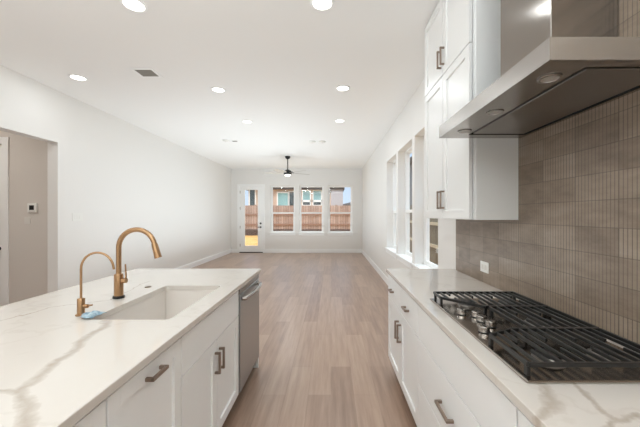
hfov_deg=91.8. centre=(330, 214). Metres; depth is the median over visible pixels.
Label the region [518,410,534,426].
base cabinet
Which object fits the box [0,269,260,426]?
countertop
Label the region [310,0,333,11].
recessed light
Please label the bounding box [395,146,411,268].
window
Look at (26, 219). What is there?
wall plate
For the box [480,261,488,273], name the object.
power outlet
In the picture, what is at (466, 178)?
upper cabinet
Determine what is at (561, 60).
range hood
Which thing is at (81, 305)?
filter faucet
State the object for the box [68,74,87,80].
recessed light
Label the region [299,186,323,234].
window
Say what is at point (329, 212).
window
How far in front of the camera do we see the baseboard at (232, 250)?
11.48 m
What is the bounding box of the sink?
[101,290,213,319]
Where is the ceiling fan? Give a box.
[263,156,309,175]
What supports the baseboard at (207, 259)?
attached to the wall at (121, 175)
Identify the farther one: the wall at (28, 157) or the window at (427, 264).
the wall at (28, 157)
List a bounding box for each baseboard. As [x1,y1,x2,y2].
[174,249,230,268]
[231,249,361,252]
[362,250,387,284]
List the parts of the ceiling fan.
blade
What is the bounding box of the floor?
[191,253,416,426]
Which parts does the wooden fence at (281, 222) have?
rail, rail, board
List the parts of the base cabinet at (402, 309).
drawer, door, handle, handle, drawer, door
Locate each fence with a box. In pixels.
[245,205,350,234]
[410,205,437,264]
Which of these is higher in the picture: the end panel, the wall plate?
the wall plate
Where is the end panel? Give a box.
[253,357,258,367]
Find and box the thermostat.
[27,203,37,211]
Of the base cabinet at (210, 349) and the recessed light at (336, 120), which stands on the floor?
the base cabinet at (210, 349)
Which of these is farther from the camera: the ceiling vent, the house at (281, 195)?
the house at (281, 195)
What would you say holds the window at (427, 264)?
in the wall at (408, 130)
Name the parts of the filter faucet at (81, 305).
lever, spout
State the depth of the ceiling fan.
8.90 m
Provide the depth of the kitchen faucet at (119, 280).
1.86 m
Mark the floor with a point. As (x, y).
(324, 361)
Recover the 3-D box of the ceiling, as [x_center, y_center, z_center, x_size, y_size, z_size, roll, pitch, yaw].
[-2.725,-1.805,4.250,8.150,0.250,14.900,0,0,0]
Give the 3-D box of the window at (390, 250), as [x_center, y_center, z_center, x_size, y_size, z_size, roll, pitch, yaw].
[1.230,-0.152,5.928,0.230,1.855,1.015,0,0,0]
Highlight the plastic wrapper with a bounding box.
[81,310,106,317]
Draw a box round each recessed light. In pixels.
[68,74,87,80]
[119,0,147,12]
[211,87,225,92]
[242,120,252,122]
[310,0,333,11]
[334,119,344,122]
[336,85,349,90]
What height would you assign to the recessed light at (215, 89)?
0.010 m
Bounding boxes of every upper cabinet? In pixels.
[425,0,500,96]
[425,41,517,219]
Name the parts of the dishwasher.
handle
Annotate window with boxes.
[270,186,294,234]
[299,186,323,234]
[328,186,352,234]
[385,160,396,257]
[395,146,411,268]
[411,135,437,268]
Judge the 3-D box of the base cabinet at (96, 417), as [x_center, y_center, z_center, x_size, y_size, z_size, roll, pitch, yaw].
[-0.971,0.979,0.475,0.666,0.882,0.908,0,0,0]
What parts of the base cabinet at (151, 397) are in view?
handle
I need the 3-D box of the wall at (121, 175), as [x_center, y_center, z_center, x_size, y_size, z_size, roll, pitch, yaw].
[-3.780,-0.130,4.350,0.140,3.100,14.700,0,0,0]
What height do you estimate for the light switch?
0.118 m
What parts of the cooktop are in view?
knob, burner, knob, knob, knob, knob, burner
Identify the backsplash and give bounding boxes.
[456,0,639,343]
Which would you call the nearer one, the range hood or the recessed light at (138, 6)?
the range hood
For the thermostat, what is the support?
attached to the wall at (28, 157)
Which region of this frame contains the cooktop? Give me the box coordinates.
[430,291,639,382]
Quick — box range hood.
[439,0,639,137]
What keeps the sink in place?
in the countertop at (57, 365)
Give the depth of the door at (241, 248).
11.52 m
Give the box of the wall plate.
[24,217,29,223]
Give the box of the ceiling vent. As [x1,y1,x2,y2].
[129,68,162,77]
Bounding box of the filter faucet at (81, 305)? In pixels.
[75,252,114,316]
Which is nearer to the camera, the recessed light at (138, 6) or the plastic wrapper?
the plastic wrapper
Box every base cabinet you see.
[72,400,105,426]
[105,338,180,426]
[181,291,238,426]
[388,274,418,426]
[418,305,518,426]
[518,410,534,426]
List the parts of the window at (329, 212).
sash, sill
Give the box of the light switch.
[72,213,82,220]
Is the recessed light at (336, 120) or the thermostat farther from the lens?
the recessed light at (336, 120)
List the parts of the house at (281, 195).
pane, pane, pane, pane, pane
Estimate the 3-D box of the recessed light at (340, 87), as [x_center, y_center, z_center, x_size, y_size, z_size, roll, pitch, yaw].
[0.157,-1.675,4.120,0.196,0.010,0.196,0,0,0]
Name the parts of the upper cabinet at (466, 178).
door, handle, handle, door, panel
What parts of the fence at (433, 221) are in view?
rail, rail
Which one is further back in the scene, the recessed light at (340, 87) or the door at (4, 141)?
the door at (4, 141)
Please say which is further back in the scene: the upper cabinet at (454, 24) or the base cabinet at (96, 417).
the upper cabinet at (454, 24)
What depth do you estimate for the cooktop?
1.16 m
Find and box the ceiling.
[0,0,439,168]
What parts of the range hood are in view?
filter panel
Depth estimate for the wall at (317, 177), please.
11.50 m
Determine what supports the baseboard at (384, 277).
attached to the wall at (408, 130)
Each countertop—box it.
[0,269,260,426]
[386,269,639,426]
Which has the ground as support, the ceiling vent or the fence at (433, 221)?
the fence at (433, 221)
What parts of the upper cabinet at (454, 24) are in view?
door, handle, handle, door, panel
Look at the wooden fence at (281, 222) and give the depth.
17.50 m
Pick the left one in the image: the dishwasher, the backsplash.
the dishwasher
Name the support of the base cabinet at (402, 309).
on the floor
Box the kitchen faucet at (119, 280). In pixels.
[112,227,161,298]
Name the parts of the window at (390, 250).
sill, sash, sash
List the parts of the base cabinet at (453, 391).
drawer, handle, drawer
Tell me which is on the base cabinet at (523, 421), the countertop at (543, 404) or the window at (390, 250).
the countertop at (543, 404)
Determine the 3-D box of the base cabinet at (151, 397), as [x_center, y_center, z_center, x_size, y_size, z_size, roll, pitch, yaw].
[-0.971,0.979,1.163,0.666,0.882,0.463,0,0,0]
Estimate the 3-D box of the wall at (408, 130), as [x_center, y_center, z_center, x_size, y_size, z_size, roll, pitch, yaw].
[1.250,-0.130,4.350,0.200,3.100,14.700,0,0,0]
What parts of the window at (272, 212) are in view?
sill, sash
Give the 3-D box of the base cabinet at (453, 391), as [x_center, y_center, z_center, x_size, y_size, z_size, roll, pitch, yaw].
[0.820,0.979,1.387,0.648,0.882,1.004,0,0,0]
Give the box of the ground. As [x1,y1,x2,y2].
[245,235,257,245]
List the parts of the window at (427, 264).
sill, sash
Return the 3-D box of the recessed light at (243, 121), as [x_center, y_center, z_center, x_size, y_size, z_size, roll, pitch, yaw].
[-1.515,-1.675,5.600,0.196,0.010,0.196,0,0,0]
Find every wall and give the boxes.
[0,65,230,292]
[0,130,47,303]
[231,169,361,248]
[362,78,455,276]
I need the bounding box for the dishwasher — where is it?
[238,274,261,392]
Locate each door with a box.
[0,137,8,306]
[237,184,264,252]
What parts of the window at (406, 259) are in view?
sill, sash, sash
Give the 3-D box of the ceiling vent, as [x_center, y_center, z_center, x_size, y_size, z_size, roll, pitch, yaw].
[-2.180,-1.676,3.670,0.260,0.008,0.240,0,0,0]
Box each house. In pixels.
[247,187,330,204]
[330,187,343,204]
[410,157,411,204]
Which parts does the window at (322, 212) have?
sill, sash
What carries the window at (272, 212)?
in the wall at (317, 177)
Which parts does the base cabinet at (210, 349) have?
door, drawer, handle, handle, door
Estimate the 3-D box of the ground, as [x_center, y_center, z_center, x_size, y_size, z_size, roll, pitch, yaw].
[2.500,1.360,37.000,85.000,0.360,86.000,0,0,0]
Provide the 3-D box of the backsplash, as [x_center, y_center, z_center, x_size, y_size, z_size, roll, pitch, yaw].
[1.143,-0.587,1.202,0.012,2.184,3.245,0,0,0]

